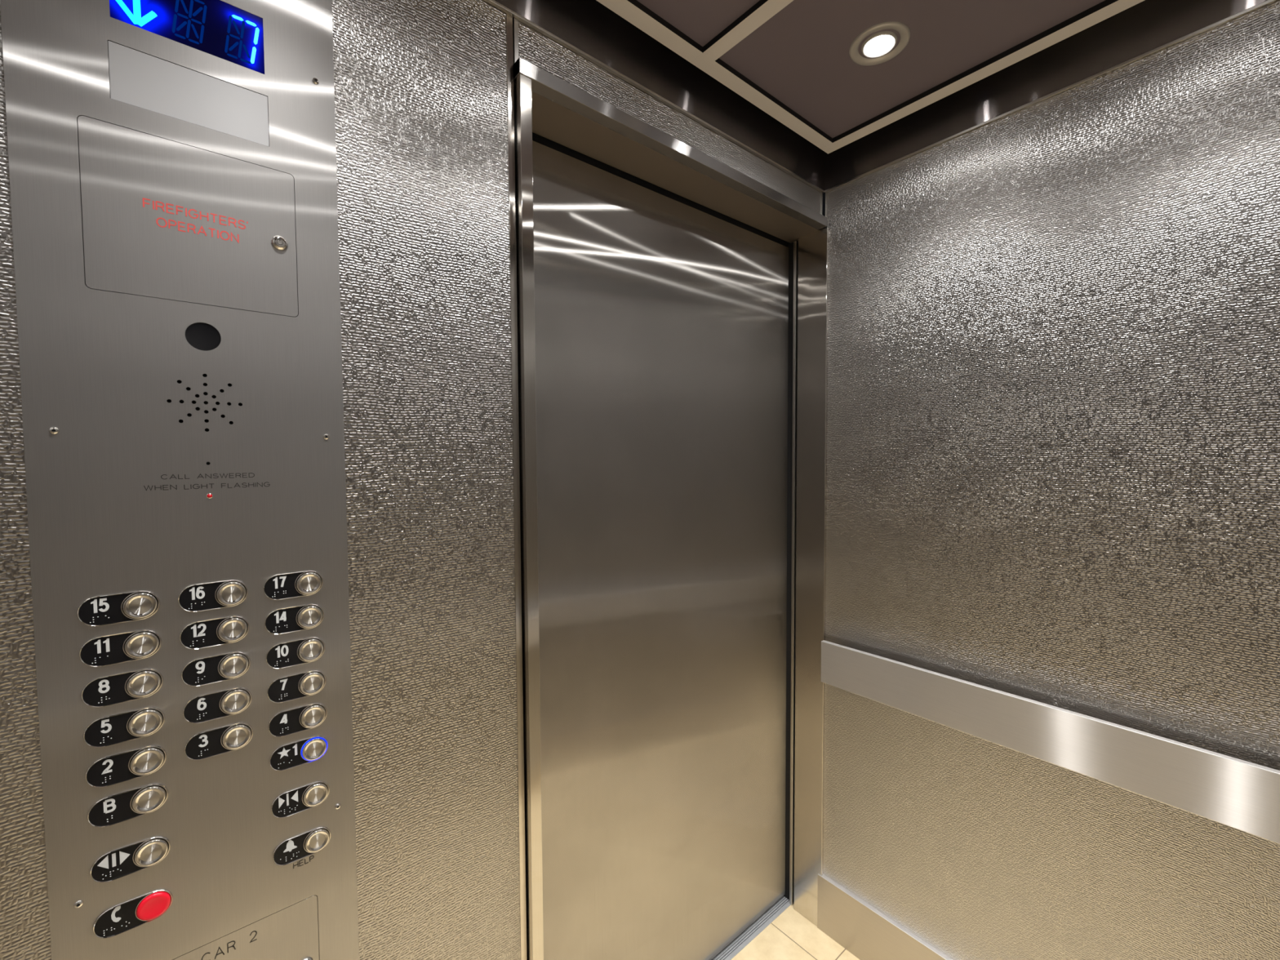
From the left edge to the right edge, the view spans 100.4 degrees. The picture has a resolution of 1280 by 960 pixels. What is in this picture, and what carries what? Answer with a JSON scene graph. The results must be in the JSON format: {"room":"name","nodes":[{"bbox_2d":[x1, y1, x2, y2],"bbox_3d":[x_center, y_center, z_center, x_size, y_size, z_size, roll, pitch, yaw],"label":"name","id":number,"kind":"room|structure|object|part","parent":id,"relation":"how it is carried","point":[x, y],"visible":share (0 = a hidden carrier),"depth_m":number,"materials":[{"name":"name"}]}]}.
{"room":"elevator interior","nodes":[
{"label":"elevator interior","id":0,"kind":"room"},
{"bbox_2d":[0,0,824,959],"bbox_3d":[-0.144,0.106,1.070,1.750,2.620,0.065,-2,3,-40],"label":"wall","id":1,"kind":"structure","parent":0,"point":[424,105],"depth_m":0.87,"materials":[{"name":"silver metal"}]},
{"bbox_3d":[-0.721,0.323,0.571,0.111,2.234,0.009,-2,3,-40],"label":"embossed panel","id":2,"kind":"part","parent":1,"relation":"part of","materials":[{"name":"metal"}]},
{"bbox_2d":[0,0,359,959],"bbox_3d":[-0.556,0.259,0.700,0.314,2.030,0.017,-2,3,-40],"label":"control panel","id":3,"kind":"object","parent":1,"relation":"attached to","point":[172,163],"visible":1,"depth_m":0.67,"materials":[{"name":"metal"}]},
{"bbox_3d":[-0.558,-0.321,0.675,0.207,0.194,0.002,-2,3,-40],"label":"cabinet door","id":4,"kind":"part","parent":3,"relation":"part of","materials":[{"name":"metal"}]},
{"bbox_2d":[205,493,213,498],"bbox_3d":[-0.555,0.021,0.687,0.007,0.007,0.002,-2,3,-40],"label":"lamp","id":5,"kind":"object","parent":3,"relation":"attached to","point":[208,495],"depth_m":0.69,"materials":[{"name":"red plastic"}]},
{"bbox_3d":[-0.551,0.810,0.722,0.207,0.404,0.002,-2,3,-40],"label":"service door","id":6,"kind":"part","parent":3,"relation":"part of","materials":[{"name":"metal"}]},
{"bbox_3d":[-0.334,0.307,0.893,0.270,2.234,0.009,-2,3,-40],"label":"embossed panel","id":7,"kind":"part","parent":1,"relation":"part of","materials":[{"name":"metal"}]},
{"bbox_3d":[-0.112,-0.820,1.025,1.699,0.005,0.008,-2,3,-40],"label":"trim","id":8,"kind":"part","parent":1,"relation":"part of","materials":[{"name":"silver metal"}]},
{"bbox_2d":[532,132,788,959],"bbox_3d":[0.066,0.245,1.411,1.060,2.290,0.050,-2,3,-40],"label":"door","id":9,"kind":"structure","parent":1,"relation":"in","point":[661,315],"depth_m":1.36,"materials":[{"name":"metal"}]},
{"bbox_3d":[0.154,-0.790,1.260,0.970,0.078,0.011,-2,3,-40],"label":"embossed panel","id":10,"kind":"part","parent":1,"relation":"part of","materials":[{"name":"metal"}]},
{"bbox_2d":[513,57,829,959],"bbox_3d":[0.121,0.287,1.354,1.090,2.230,0.178,-2,3,-40],"label":"door frame","id":11,"kind":"structure","parent":1,"relation":"attached to","point":[546,105],"depth_m":1.44,"materials":[{"name":"metal"}]},
{"bbox_2d":[711,896,791,959],"bbox_3d":[0.067,1.414,1.452,1.042,0.032,0.102,-2,3,-40],"label":"door sill","id":12,"kind":"structure","parent":1,"relation":"attached to","point":[735,947],"depth_m":1.64,"materials":[{"name":"silver metal"}]},
{"bbox_2d":[731,903,859,959],"bbox_3d":[0.272,1.461,0.674,1.900,0.060,1.358,-2,3,-40],"label":"floor","id":13,"kind":"structure","parent":0,"point":[790,935],"depth_m":1.60,"materials":[{"name":"beige tile"}]},
{"bbox_2d":[596,0,1144,154],"bbox_3d":[0.263,-0.881,0.587,1.544,0.028,1.043,-2,3,-40],"label":"ceiling","id":14,"kind":"structure","parent":0,"point":[791,60],"depth_m":1.10,"materials":[{"name":"brown"}]},
{"bbox_3d":[0.262,-0.884,0.587,0.468,0.010,0.972,-2,3,-40],"label":"ceiling panel","id":15,"kind":"part","parent":14,"relation":"part of","materials":[{"name":"grey"}]},
{"bbox_2d":[848,21,910,66],"bbox_3d":[0.495,-0.902,1.104,0.116,0.009,0.116,-2,3,-40],"label":"recessed light","id":16,"kind":"object","parent":14,"relation":"in","point":[879,44],"visible":1,"depth_m":1.10,"materials":[{"name":"grey"}]},
{"bbox_3d":[0.648,-0.900,0.907,0.468,0.010,0.972,-2,3,-40],"label":"ceiling panel","id":17,"kind":"part","parent":14,"relation":"part of","materials":[{"name":"grey"}]},
{"bbox_2d":[823,0,1279,959],"bbox_3d":[0.955,0.095,1.161,0.063,2.620,1.210,-2,3,-40],"label":"wall","id":18,"kind":"structure","parent":0,"point":[1053,427],"depth_m":1.15,"materials":[{"name":"silver metal"}]},
{"bbox_2d":[817,873,952,959],"bbox_3d":[0.927,1.319,1.212,0.022,0.172,1.156,-2,3,-40],"label":"baseboard","id":19,"kind":"structure","parent":18,"relation":"attached to","point":[856,926],"depth_m":1.54,"materials":[{"name":"metal"}]},
{"bbox_2d":[821,640,1279,844],"bbox_3d":[0.899,0.551,1.177,0.046,0.122,1.081,-2,3,-40],"label":"handrail","id":20,"kind":"object","parent":18,"relation":"attached to","point":[1242,795],"visible":1,"depth_m":1.11,"materials":[{"name":"metal"}]},
{"bbox_3d":[0.917,-0.831,1.125,0.015,0.006,1.156,-2,3,-40],"label":"trim","id":21,"kind":"part","parent":18,"relation":"part of","materials":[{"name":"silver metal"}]},
{"bbox_3d":[0.931,0.887,1.196,0.009,0.705,1.150,-2,3,-40],"label":"embossed panel","id":22,"kind":"part","parent":18,"relation":"part of","materials":[{"name":"metal"}]}
]}

